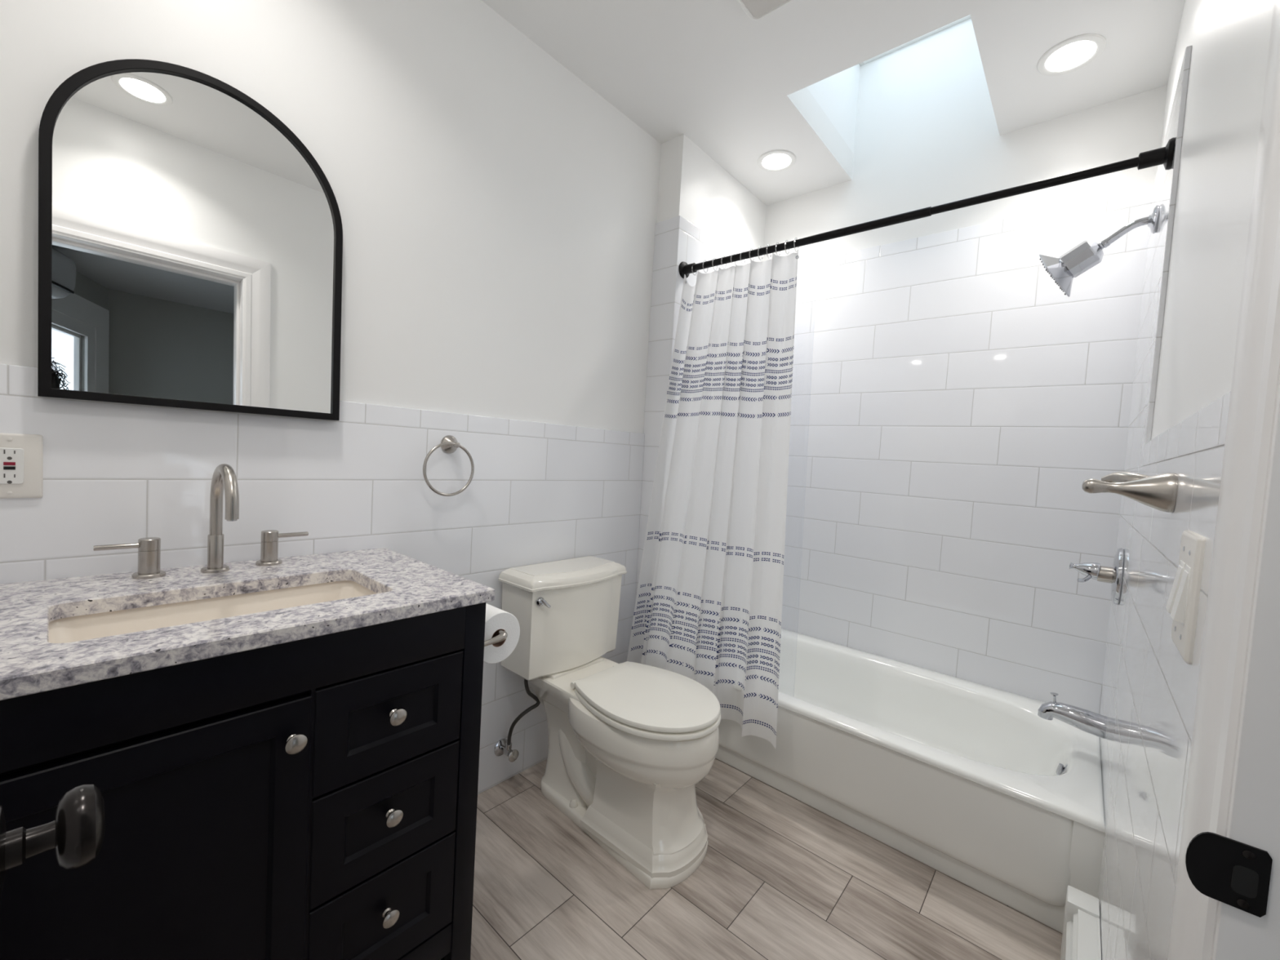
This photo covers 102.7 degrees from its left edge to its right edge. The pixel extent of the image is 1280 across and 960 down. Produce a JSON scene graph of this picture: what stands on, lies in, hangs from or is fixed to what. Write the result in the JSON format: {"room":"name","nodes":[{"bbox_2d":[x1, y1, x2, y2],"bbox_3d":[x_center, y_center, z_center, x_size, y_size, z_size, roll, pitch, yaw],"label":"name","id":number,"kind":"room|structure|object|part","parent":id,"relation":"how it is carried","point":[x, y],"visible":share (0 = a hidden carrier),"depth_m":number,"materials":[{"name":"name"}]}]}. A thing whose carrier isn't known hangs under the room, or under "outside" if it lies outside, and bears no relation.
{"room":"bathroom","nodes":[
{"label":"bathroom","id":0,"kind":"room"},
{"bbox_2d":[0,783,105,899],"bbox_3d":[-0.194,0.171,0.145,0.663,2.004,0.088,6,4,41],"label":"door knob","id":1,"kind":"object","parent":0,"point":[77,833],"depth_m":0.34,"materials":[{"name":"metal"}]},
{"bbox_3d":[-0.411,0.243,0.342,0.062,0.062,0.031,6,4,41],"label":"knob","id":2,"kind":"part","parent":1,"relation":"part of","materials":[{"name":"brown metal"}]},
{"bbox_2d":[0,0,661,794],"bbox_3d":[-0.698,-0.150,1.560,0.112,2.677,2.082,6,4,41],"label":"wall","id":3,"kind":"structure","parent":0,"point":[498,211],"depth_m":1.47,"materials":[{"name":"white paint"}]},
{"bbox_2d":[0,432,43,498],"bbox_3d":[-1.163,-0.026,0.945,0.009,0.120,0.080,6,4,41],"label":"wall outlet","id":4,"kind":"object","parent":3,"relation":"attached to","point":[21,455],"visible":1,"depth_m":0.95,"materials":[{"name":"white plastic"}]},
{"bbox_2d":[0,447,23,484],"bbox_3d":[-1.162,-0.026,0.944,0.004,0.067,0.034,6,4,41],"label":"receptacle","id":5,"kind":"object","parent":4,"relation":"attached to","point":[11,459],"depth_m":0.94,"materials":[{"name":"white plastic"}]},
{"bbox_2d":[37,58,342,420],"bbox_3d":[-0.944,-0.516,1.137,0.045,0.721,0.508,6,4,41],"label":"arched mirror","id":6,"kind":"object","parent":3,"relation":"attached to","point":[190,242],"visible":1,"depth_m":1.09,"materials":[{"name":"black metal"}]},
{"bbox_2d":[422,435,474,496],"bbox_3d":[-0.593,-0.044,1.570,0.051,0.187,0.166,6,4,41],"label":"towel ring","id":7,"kind":"object","parent":3,"relation":"attached to","point":[449,444],"visible":1,"depth_m":1.57,"materials":[{"name":"silver metal"}]},
{"bbox_2d":[493,678,540,762],"bbox_3d":[-0.428,0.820,1.816,0.104,0.339,0.123,6,4,41],"label":"water supply valve","id":8,"kind":"object","parent":3,"relation":"attached to","point":[504,746],"visible":0.98,"depth_m":1.80,"materials":[{"name":"silver metal"}]},
{"bbox_3d":[-0.442,0.961,1.785,0.013,0.041,0.041,6,4,41],"label":"valve handle","id":9,"kind":"part","parent":8,"relation":"part of","materials":[{"name":"silver metal"}]},
{"bbox_2d":[635,133,766,601],"bbox_3d":[0.311,-0.142,2.631,0.235,2.677,0.880,6,4,41],"label":"wall","id":10,"kind":"structure","parent":0,"point":[704,214],"depth_m":2.27,"materials":[{"name":"white paint"}]},
{"bbox_2d":[440,758,1062,959],"bbox_3d":[0.162,1.201,1.373,1.852,0.100,2.932,6,4,41],"label":"floor","id":11,"kind":"structure","parent":0,"point":[779,877],"depth_m":1.41,"materials":[{"name":"grey tile"}]},
{"bbox_2d":[0,602,485,959],"bbox_3d":[-0.805,0.676,1.005,0.568,0.870,0.777,6,4,41],"label":"vanity cabinet","id":12,"kind":"object","parent":11,"relation":"on","point":[315,797],"visible":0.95,"depth_m":0.83,"materials":[{"name":"black paint"}]},
{"bbox_3d":[-0.709,0.659,0.737,0.019,0.590,0.398,6,4,41],"label":"door","id":13,"kind":"part","parent":12,"relation":"part of","materials":[{"name":"black paint"}]},
{"bbox_2d":[0,547,494,700],"bbox_3d":[-0.784,0.227,0.990,0.556,0.027,0.794,6,4,41],"label":"countertop","id":14,"kind":"structure","parent":12,"relation":"on","point":[405,587],"depth_m":0.90,"materials":[{"name":"stone"}]},
{"bbox_2d":[93,463,308,579],"bbox_3d":[-0.881,0.084,1.079,0.198,0.239,0.363,6,4,41],"label":"bathroom faucet","id":15,"kind":"object","parent":14,"relation":"on","point":[224,476],"visible":1,"depth_m":1.10,"materials":[{"name":"silver metal"}]},
{"bbox_3d":[-1.036,0.132,1.014,0.010,0.010,0.063,6,4,41],"label":"lever","id":16,"kind":"part","parent":15,"relation":"part of","materials":[{"name":"silver metal"}]},
{"bbox_3d":[-1.007,0.159,1.051,0.051,0.078,0.051,6,4,41],"label":"handle","id":17,"kind":"part","parent":15,"relation":"part of","materials":[{"name":"silver metal"}]},
{"bbox_3d":[-0.874,0.085,1.074,0.181,0.239,0.049,6,4,41],"label":"spout","id":18,"kind":"part","parent":15,"relation":"part of","materials":[{"name":"silver metal"}]},
{"bbox_3d":[-0.874,0.159,1.208,0.051,0.078,0.051,6,4,41],"label":"handle","id":19,"kind":"part","parent":15,"relation":"part of","materials":[{"name":"silver metal"}]},
{"bbox_3d":[-0.842,0.133,1.242,0.010,0.010,0.063,6,4,41],"label":"lever","id":20,"kind":"part","parent":15,"relation":"part of","materials":[{"name":"silver metal"}]},
{"bbox_2d":[48,580,376,643],"bbox_3d":[-0.752,0.318,0.960,0.290,0.143,0.514,6,4,41],"label":"undermount sink","id":21,"kind":"object","parent":14,"relation":"in","point":[86,627],"visible":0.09,"depth_m":1.00,"materials":[{"name":"white glazed porcelain"}]},
{"bbox_3d":[-0.566,0.430,0.840,0.028,0.032,0.032,6,4,41],"label":"knob","id":22,"kind":"part","parent":12,"relation":"part of","materials":[{"name":"silver metal"}]},
{"bbox_3d":[-0.497,0.854,1.004,0.019,0.201,0.275,6,4,41],"label":"drawer","id":23,"kind":"part","parent":12,"relation":"part of","materials":[{"name":"black paint"}]},
{"bbox_3d":[-0.485,0.651,0.994,0.019,0.196,0.275,6,4,41],"label":"drawer","id":24,"kind":"part","parent":12,"relation":"part of","materials":[{"name":"black paint"}]},
{"bbox_3d":[-0.474,0.454,0.985,0.019,0.189,0.275,6,4,41],"label":"drawer","id":25,"kind":"part","parent":12,"relation":"part of","materials":[{"name":"black paint"}]},
{"bbox_3d":[-0.481,0.839,0.984,0.028,0.032,0.032,6,4,41],"label":"knob","id":26,"kind":"part","parent":12,"relation":"part of","materials":[{"name":"silver metal"}]},
{"bbox_3d":[-0.470,0.640,0.974,0.028,0.032,0.032,6,4,41],"label":"knob","id":27,"kind":"part","parent":12,"relation":"part of","materials":[{"name":"silver metal"}]},
{"bbox_3d":[-0.459,0.445,0.965,0.028,0.032,0.032,6,4,41],"label":"knob","id":28,"kind":"part","parent":12,"relation":"part of","materials":[{"name":"silver metal"}]},
{"bbox_2d":[484,629,507,646],"bbox_3d":[-0.377,0.362,1.200,0.154,0.040,0.078,6,4,41],"label":"toilet paper holder","id":29,"kind":"object","parent":12,"relation":"attached to","point":[501,635],"visible":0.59,"depth_m":1.17,"materials":[{"name":"silver metal"}]},
{"bbox_2d":[483,603,519,663],"bbox_3d":[-0.367,0.366,1.230,0.100,0.120,0.120,6,4,41],"label":"toilet paper roll","id":30,"kind":"object","parent":29,"relation":"hanging from","point":[496,619],"visible":0.48,"depth_m":1.20,"materials":[{"name":"white paper"}]},
{"bbox_2d":[497,555,721,889],"bbox_3d":[-0.076,0.725,1.700,0.748,0.790,0.454,6,4,41],"label":"toilet","id":31,"kind":"object","parent":11,"relation":"on","point":[630,744],"visible":1,"depth_m":1.59,"materials":[{"name":"white glazed porcelain"}]},
{"bbox_3d":[-0.313,0.402,1.671,0.028,0.036,0.042,6,4,41],"label":"flush lever","id":32,"kind":"part","parent":31,"relation":"part of","materials":[{"name":"silver metal"}]},
{"bbox_3d":[-0.268,0.507,1.866,0.197,0.303,0.427,6,4,41],"label":"tank","id":33,"kind":"part","parent":31,"relation":"part of","materials":[{"name":"white ceramic"}]},
{"bbox_3d":[-0.255,0.334,1.856,0.216,0.046,0.454,6,4,41],"label":"tank lid","id":34,"kind":"part","parent":31,"relation":"part of","materials":[{"name":"white ceramic"}]},
{"bbox_3d":[0.037,0.672,1.601,0.446,0.020,0.369,6,4,41],"label":"seat lid","id":35,"kind":"part","parent":31,"relation":"part of","materials":[{"name":"white plastic"}]},
{"bbox_3d":[0.039,0.695,1.600,0.445,0.017,0.373,6,4,41],"label":"seat","id":36,"kind":"part","parent":31,"relation":"part of","materials":[{"name":"white plastic"}]},
{"bbox_2d":[715,628,1105,933],"bbox_3d":[0.844,0.980,2.058,1.482,0.354,0.777,6,4,41],"label":"bathtub","id":37,"kind":"object","parent":11,"relation":"on","point":[966,780],"visible":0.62,"depth_m":1.68,"materials":[{"name":"white ceramic"}]},
{"bbox_2d":[733,628,1105,832],"bbox_3d":[0.846,0.953,2.057,1.482,0.300,0.777,6,4,41],"label":"basin","id":38,"kind":"object","parent":37,"relation":"in","point":[891,745],"depth_m":1.77,"materials":[{"name":"white ceramic"}]},
{"bbox_3d":[1.309,0.911,1.589,0.030,0.070,0.070,6,4,41],"label":"overflow plate","id":39,"kind":"part","parent":37,"relation":"part of","materials":[{"name":"silver metal"}]},
{"bbox_2d":[481,0,1185,205],"bbox_3d":[0.323,-1.479,1.254,1.852,0.120,2.952,6,4,41],"label":"ceiling","id":40,"kind":"structure","parent":0,"point":[717,77],"depth_m":1.72,"materials":[{"name":"white paint"}]},
{"bbox_2d":[736,0,795,21],"bbox_3d":[0.368,-1.417,1.400,0.286,0.012,0.286,6,4,41],"label":"exhaust fan","id":41,"kind":"object","parent":40,"relation":"attached to","point":[756,10],"visible":1,"depth_m":1.54,"materials":[{"name":"white plastic"}]},
{"bbox_3d":[0.368,-1.416,1.400,0.262,0.005,0.262,6,4,41],"label":"grille panel","id":42,"kind":"part","parent":41,"relation":"part of","materials":[{"name":"grey plastic"}]},
{"bbox_2d":[757,149,795,172],"bbox_3d":[0.621,-1.449,2.331,0.172,0.006,0.172,6,4,41],"label":"recessed light","id":43,"kind":"object","parent":40,"relation":"in","point":[778,160],"visible":1,"depth_m":2.32,"materials":[{"name":"white plastic"}]},
{"bbox_2d":[806,14,970,153],"bbox_3d":[0.993,-1.785,1.940,0.763,0.503,0.799,6,4,41],"label":"window","id":44,"kind":"structure","parent":40,"relation":"in","point":[837,95],"depth_m":2.29,"materials":[{"name":"glass"}]},
{"bbox_3d":[1.033,-1.961,1.966,0.583,0.047,0.709,6,4,41],"label":"frame","id":45,"kind":"part","parent":44,"relation":"part of","materials":[{"name":"white plastic"}]},
{"bbox_2d":[1036,33,1106,75],"bbox_3d":[1.395,-1.373,1.660,0.172,0.006,0.172,6,4,41],"label":"recessed light","id":46,"kind":"object","parent":40,"relation":"in","point":[1073,54],"visible":1,"depth_m":1.65,"materials":[{"name":"white plastic"}]},
{"bbox_2d":[762,17,1167,714],"bbox_3d":[1.184,-0.392,2.371,1.852,3.300,0.132,6,4,41],"label":"wall","id":47,"kind":"structure","parent":0,"point":[953,408],"depth_m":2.14,"materials":[{"name":"white paint"},{"name":"white tile"}]},
{"bbox_2d":[1097,0,1274,959],"bbox_3d":[0.848,-0.021,0.716,0.130,2.677,2.832,6,4,41],"label":"wall","id":48,"kind":"structure","parent":0,"point":[1195,259],"depth_m":0.82,"materials":[{"name":"white paint"}]},
{"bbox_2d":[678,137,1175,278],"bbox_3d":[0.746,-0.855,1.738,1.482,0.070,0.070,6,4,41],"label":"shower curtain rod","id":49,"kind":"object","parent":48,"relation":"attached to","point":[1164,155],"visible":0.99,"depth_m":1.55,"materials":[{"name":"black metal"}]},
{"bbox_3d":[0.493,-0.873,1.957,0.007,0.053,0.040,6,4,41],"label":"curtain ring","id":50,"kind":"object","parent":49,"relation":"hanging from","visible":0},
{"bbox_2d":[626,250,799,748],"bbox_3d":[0.298,0.030,2.011,0.719,1.769,0.182,6,4,41],"label":"shower curtain","id":51,"kind":"object","parent":50,"relation":"hanging from","point":[708,609],"visible":0.98,"depth_m":2.00,"materials":[{"name":"white fabric"}]},
{"bbox_2d":[1037,692,1106,738],"bbox_3d":[1.352,0.730,1.605,0.162,0.095,0.066,6,4,41],"label":"tub spout","id":52,"kind":"object","parent":48,"relation":"attached to","point":[1089,722],"visible":1,"depth_m":1.58,"materials":[{"name":"silver metal"}]},
{"bbox_3d":[1.320,0.696,1.633,0.021,0.032,0.021,6,4,41],"label":"diverter knob","id":53,"kind":"part","parent":52,"relation":"part of","materials":[{"name":"silver metal"}]},
{"bbox_2d":[1060,884,1101,959],"bbox_3d":[0.790,1.107,0.923,0.060,0.186,0.915,6,4,41],"label":"baseboard heater","id":54,"kind":"object","parent":48,"relation":"attached to","point":[1081,935],"visible":1,"depth_m":1.19,"materials":[{"name":"white metal"}]},
{"bbox_3d":[0.774,1.119,0.936,0.013,0.125,0.913,6,4,41],"label":"panel","id":55,"kind":"part","parent":54,"relation":"part of","materials":[{"name":"white metal"}]},
{"bbox_3d":[0.797,1.108,0.916,0.039,0.176,0.913,6,4,41],"label":"panel","id":56,"kind":"part","parent":54,"relation":"part of","materials":[{"name":"white metal"}]},
{"bbox_2d":[1069,547,1124,604],"bbox_3d":[1.393,0.285,1.571,0.120,0.171,0.171,6,4,41],"label":"shower valve","id":57,"kind":"object","parent":48,"relation":"attached to","point":[1114,575],"visible":1,"depth_m":1.53,"materials":[{"name":"silver metal"}]},
{"bbox_3d":[1.373,0.282,1.578,0.075,0.062,0.057,5,3,26],"label":"lever handle","id":58,"kind":"part","parent":57,"relation":"part of","materials":[{"name":"silver metal"}]},
{"bbox_2d":[1039,204,1159,297],"bbox_3d":[1.406,-0.690,1.591,0.271,0.227,0.174,6,4,41],"label":"shower head","id":59,"kind":"object","parent":48,"relation":"attached to","point":[1086,255],"visible":1,"depth_m":1.58},
{"bbox_3d":[1.339,-0.659,1.650,0.090,0.154,0.160,5,3,24],"label":"spray plate","id":60,"kind":"part","parent":59,"relation":"part of","materials":[{"name":"silver metal"}]},
{"bbox_3d":[1.451,-0.738,1.523,0.114,0.068,0.022,6,4,41],"label":"arm","id":61,"kind":"part","parent":59,"relation":"part of","materials":[{"name":"silver metal"}]},
{"bbox_2d":[1081,471,1177,512],"bbox_3d":[0.782,0.016,0.817,0.071,0.061,0.111,1,3,-38],"label":"robe hook","id":62,"kind":"object","parent":48,"relation":"attached to","point":[1159,492],"visible":1,"depth_m":0.79,"materials":[{"name":"silver metal"}]},
{"bbox_2d":[1165,529,1205,664],"bbox_3d":[0.646,0.133,0.611,0.016,0.142,0.120,6,4,41],"label":"light switch","id":63,"kind":"object","parent":48,"relation":"attached to","point":[1183,602],"visible":1,"depth_m":0.58,"materials":[{"name":"white plastic"}]},
{"bbox_2d":[1167,0,1279,959],"bbox_3d":[0.249,0.144,0.143,0.020,2.132,0.891,6,4,41],"label":"trim","id":64,"kind":"structure","parent":48,"relation":"attached to","point":[1256,364],"depth_m":0.43,"materials":[{"name":"white paint"}]},
{"bbox_2d":[1185,831,1272,917],"bbox_3d":[0.458,0.305,0.400,0.044,0.051,0.003,6,4,40],"label":"strike plate","id":65,"kind":"object","parent":64,"relation":"attached to","point":[1233,873],"visible":1,"depth_m":0.40,"materials":[{"name":"black metal"}]},
{"bbox_2d":[1212,377,1279,959],"bbox_3d":[0.299,0.197,0.099,0.139,2.038,0.703,6,4,41],"label":"trim","id":66,"kind":"structure","parent":48,"relation":"attached to","point":[1254,817],"depth_m":0.39,"materials":[{"name":"white paint"}]}
]}

